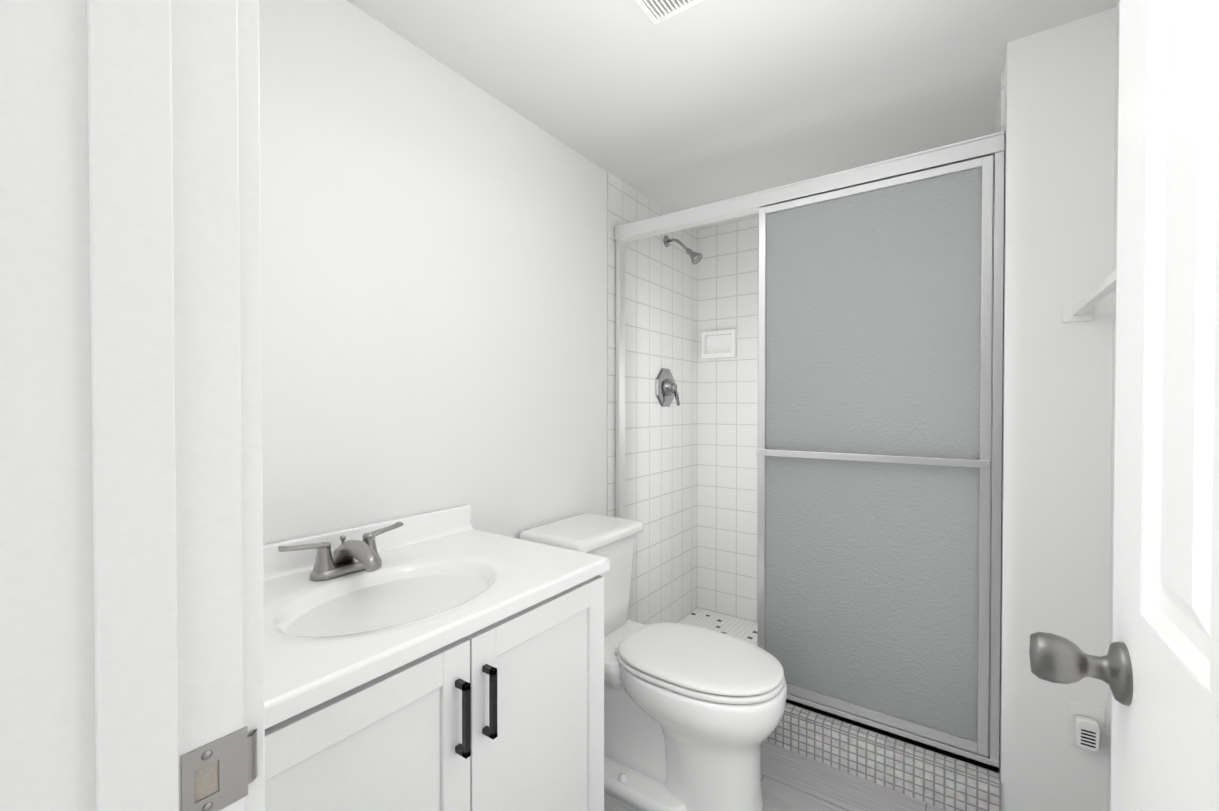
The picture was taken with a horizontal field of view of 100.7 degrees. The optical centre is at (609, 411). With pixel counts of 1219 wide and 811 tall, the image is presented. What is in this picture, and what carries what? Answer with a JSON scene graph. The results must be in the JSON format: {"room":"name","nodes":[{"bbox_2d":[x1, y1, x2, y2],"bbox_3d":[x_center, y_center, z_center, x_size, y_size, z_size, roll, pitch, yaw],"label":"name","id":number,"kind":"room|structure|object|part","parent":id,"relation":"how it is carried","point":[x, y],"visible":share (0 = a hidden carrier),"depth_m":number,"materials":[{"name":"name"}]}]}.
{"room":"bathroom","nodes":[
{"label":"bathroom","id":0,"kind":"room"},
{"bbox_2d":[259,0,606,544],"bbox_3d":[-1.035,0.085,0.868,0.120,2.240,3.390,0,1,35],"label":"wall","id":1,"kind":"structure","parent":0,"point":[434,281],"depth_m":1.44,"materials":[{"name":"paint"}]},
{"bbox_2d":[263,505,470,573],"bbox_3d":[-0.689,0.333,1.233,0.022,0.074,0.865,0,1,35],"label":"backsplash","id":2,"kind":"structure","parent":1,"relation":"attached to","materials":[{"name":"stone"}]},
{"bbox_2d":[607,171,697,624],"bbox_3d":[0.236,0.064,2.676,0.126,2.240,1.030,0,1,35],"label":"wall tiles","id":3,"kind":"structure","parent":1,"relation":"attached to","point":[660,441],"depth_m":2.56,"materials":[{"name":"white tile"}]},
{"bbox_2d":[656,368,679,406],"bbox_3d":[0.320,-0.125,2.622,0.070,0.200,0.200,0,1,35],"label":"shower valve","id":4,"kind":"object","parent":3,"relation":"attached to","point":[666,389],"visible":1,"depth_m":2.60,"materials":[{"name":"silver metal"}]},
{"bbox_2d":[663,235,701,264],"bbox_3d":[0.379,-0.832,2.584,0.202,0.175,0.066,0,1,35],"label":"shower head","id":5,"kind":"object","parent":3,"relation":"attached to","point":[695,257],"visible":1,"depth_m":2.56},
{"bbox_2d":[614,131,1004,772],"bbox_3d":[0.601,0.121,1.890,1.370,1.875,0.068,0,1,35],"label":"shower door frame","id":6,"kind":"object","parent":1,"relation":"attached to","point":[954,153],"visible":0.81,"depth_m":1.61,"materials":[{"name":"silver metal"}]},
{"bbox_2d":[764,712,1001,810],"bbox_3d":[0.599,1.126,1.902,1.382,0.135,0.160,0,1,35],"label":"shower curb","id":7,"kind":"structure","parent":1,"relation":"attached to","point":[939,786],"depth_m":1.60,"materials":[{"name":"tile"}]},
{"bbox_2d":[784,703,1001,785],"bbox_3d":[0.599,1.060,1.901,1.382,0.004,0.161,0,1,35],"label":"sill","id":8,"kind":"structure","parent":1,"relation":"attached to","point":[937,758],"depth_m":1.60,"materials":[{"name":"tile"}]},
{"bbox_2d":[697,217,758,622],"bbox_3d":[1.112,0.065,2.618,1.375,2.240,0.120,0,1,35],"label":"wall","id":9,"kind":"structure","parent":0,"point":[727,440],"depth_m":2.85,"materials":[{"name":"tile"}]},
{"bbox_2d":[701,329,736,358],"bbox_3d":[0.616,-0.380,2.860,0.200,0.155,0.047,0,1,35],"label":"soap dish","id":10,"kind":"object","parent":9,"relation":"attached to","point":[718,344],"visible":1,"depth_m":2.86,"materials":[{"name":"white ceramic"}]},
{"bbox_2d":[346,0,1118,229],"bbox_3d":[-0.035,-1.065,0.784,1.840,0.060,4.420,0,1,35],"label":"ceiling","id":11,"kind":"structure","parent":0,"point":[704,102],"depth_m":1.56,"materials":[{"name":"paint"}]},
{"bbox_2d":[635,0,703,24],"bbox_3d":[0.158,-1.033,1.135,0.300,0.012,0.300,0,1,35],"label":"ceiling vent","id":12,"kind":"object","parent":11,"relation":"in","point":[657,11],"visible":0.98,"depth_m":1.29,"materials":[{"name":"white plastic"}]},
{"bbox_2d":[604,608,989,810],"bbox_3d":[-0.063,1.218,0.768,1.840,0.075,4.320,0,1,35],"label":"floor","id":13,"kind":"structure","parent":0,"point":[792,781],"depth_m":1.62,"materials":[{"name":"grey tile"}]},
{"bbox_2d":[263,505,609,810],"bbox_3d":[-0.462,0.742,1.078,0.577,0.920,0.865,0,1,35],"label":"bathroom vanity","id":14,"kind":"object","parent":13,"relation":"on","point":[450,659],"visible":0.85,"depth_m":0.99,"materials":[{"name":"paint"}]},
{"bbox_2d":[278,522,403,580],"bbox_3d":[-0.573,0.326,1.146,0.160,0.088,0.280,0,1,35],"label":"faucet","id":15,"kind":"object","parent":14,"relation":"on","point":[367,563],"depth_m":1.13,"materials":[{"name":"silver metal"}]},
{"bbox_3d":[-0.381,0.759,0.760,0.019,0.683,0.416,0,1,35],"label":"door","id":16,"kind":"part","parent":14,"relation":"part of","materials":[{"name":"paint"}]},
{"bbox_3d":[-0.259,0.540,0.890,0.030,0.128,0.011,0,1,35],"label":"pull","id":17,"kind":"part","parent":14,"relation":"part of","materials":[{"name":"black metal"}]},
{"bbox_3d":[-0.223,0.540,0.941,0.030,0.128,0.011,0,1,35],"label":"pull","id":18,"kind":"part","parent":14,"relation":"part of","materials":[{"name":"black metal"}]},
{"bbox_3d":[-0.140,0.755,1.104,0.019,0.683,0.416,0,1,35],"label":"door","id":19,"kind":"part","parent":14,"relation":"part of","materials":[{"name":"paint"}]},
{"bbox_2d":[519,513,786,810],"bbox_3d":[0.141,0.806,1.683,0.867,0.779,0.400,0,1,35],"label":"toilet","id":20,"kind":"object","parent":13,"relation":"on","point":[693,715],"visible":0.88,"depth_m":1.52,"materials":[{"name":"white ceramic"}]},
{"bbox_3d":[-0.093,0.433,1.843,0.296,0.037,0.400,0,1,35],"label":"tank lid","id":21,"kind":"part","parent":20,"relation":"part of","materials":[{"name":"white ceramic"}]},
{"bbox_3d":[-0.102,0.625,1.851,0.260,0.347,0.372,0,1,35],"label":"tank","id":22,"kind":"part","parent":20,"relation":"part of","materials":[{"name":"white ceramic"}]},
{"bbox_3d":[0.280,0.786,1.585,0.514,0.018,0.368,0,1,35],"label":"seat","id":23,"kind":"part","parent":20,"relation":"part of","materials":[{"name":"white plastic"}]},
{"bbox_3d":[0.280,0.764,1.584,0.510,0.021,0.364,0,1,35],"label":"lid","id":24,"kind":"part","parent":20,"relation":"part of","materials":[{"name":"white plastic"}]},
{"bbox_2d":[999,7,1115,810],"bbox_3d":[1.555,0.075,1.758,0.340,2.240,1.020,0,1,35],"label":"wall","id":25,"kind":"structure","parent":0,"point":[1059,109],"depth_m":1.37,"materials":[{"name":"paint"}]},
{"bbox_2d":[755,155,993,756],"bbox_3d":[0.843,0.135,1.692,0.699,1.783,0.094,0,1,35],"label":"shower door","id":26,"kind":"object","parent":25,"relation":"attached to","point":[873,451],"visible":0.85,"depth_m":1.66,"materials":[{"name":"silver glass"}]},
{"bbox_3d":[0.872,0.135,1.717,0.679,1.783,0.020,0,1,35],"label":"panel","id":27,"kind":"part","parent":26,"relation":"part of","materials":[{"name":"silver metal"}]},
{"bbox_2d":[989,72,1003,716],"bbox_3d":[1.422,0.073,1.869,0.006,2.240,0.750,0,1,35],"label":"wall tiles","id":28,"kind":"structure","parent":25,"relation":"attached to","point":[999,119],"depth_m":1.84,"materials":[{"name":"white tile"}]},
{"bbox_2d":[1067,701,1104,753],"bbox_3d":[1.256,0.839,1.329,0.072,0.114,0.041,0,1,35],"label":"electrical outlet","id":29,"kind":"object","parent":25,"relation":"attached to","point":[1085,726],"visible":1,"depth_m":1.32,"materials":[{"name":"white plastic"}]},
{"bbox_2d":[1107,0,1119,810],"bbox_3d":[0.845,0.088,0.552,0.120,2.240,1.770,0,1,35],"label":"wall","id":30,"kind":"structure","parent":0,"point":[1113,402],"depth_m":1.30,"materials":[{"name":"paint"}]},
{"bbox_2d":[1062,268,1116,322],"bbox_3d":[1.101,-0.264,1.104,0.098,0.054,0.566,0,1,35],"label":"towel bar","id":31,"kind":"object","parent":30,"relation":"attached to","point":[1078,311],"visible":0.31,"depth_m":1.22,"materials":[{"name":"white ceramic"}]},
{"bbox_3d":[0.316,0.095,-0.084,0.255,2.240,0.120,0,1,35],"label":"wall","id":32,"kind":"structure","parent":0,"visible":0},
{"bbox_2d":[1111,0,1218,810],"bbox_3d":[0.432,0.187,0.326,0.035,2.023,0.680,0,1,35],"label":"door","id":33,"kind":"structure","parent":32,"relation":"in","point":[1165,740],"depth_m":0.46,"materials":[{"name":"paint"}]},
{"bbox_2d":[1029,632,1132,705],"bbox_3d":[0.593,0.294,0.556,0.201,0.066,0.066,0,1,35],"label":"door knob","id":34,"kind":"object","parent":33,"relation":"attached to","point":[1054,658],"depth_m":0.58,"materials":[{"name":"grey metal"}]},
{"bbox_3d":[-0.726,0.087,0.646,0.880,2.240,0.120,0,1,35],"label":"wall","id":35,"kind":"structure","parent":0,"visible":0},
{"bbox_2d":[0,0,264,810],"bbox_3d":[-0.424,0.150,0.328,0.101,2.120,0.326,0,1,35],"label":"door frame","id":36,"kind":"structure","parent":35,"relation":"attached to","point":[131,582],"depth_m":0.36,"materials":[{"name":"paint"}]},
{"bbox_2d":[181,726,256,810],"bbox_3d":[-0.320,0.295,0.416,0.013,0.058,0.054,0,1,35],"label":"strike plate","id":37,"kind":"object","parent":36,"relation":"attached to","point":[234,753],"visible":1,"depth_m":0.41,"materials":[{"name":"silver metal"}]},
{"bbox_2d":[195,760,218,802],"bbox_3d":[-0.328,0.296,0.408,0.012,0.026,0.016,0,1,35],"label":"pocket","id":38,"kind":"object","parent":37,"relation":"attached to","point":[206,780],"visible":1,"depth_m":0.41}
]}

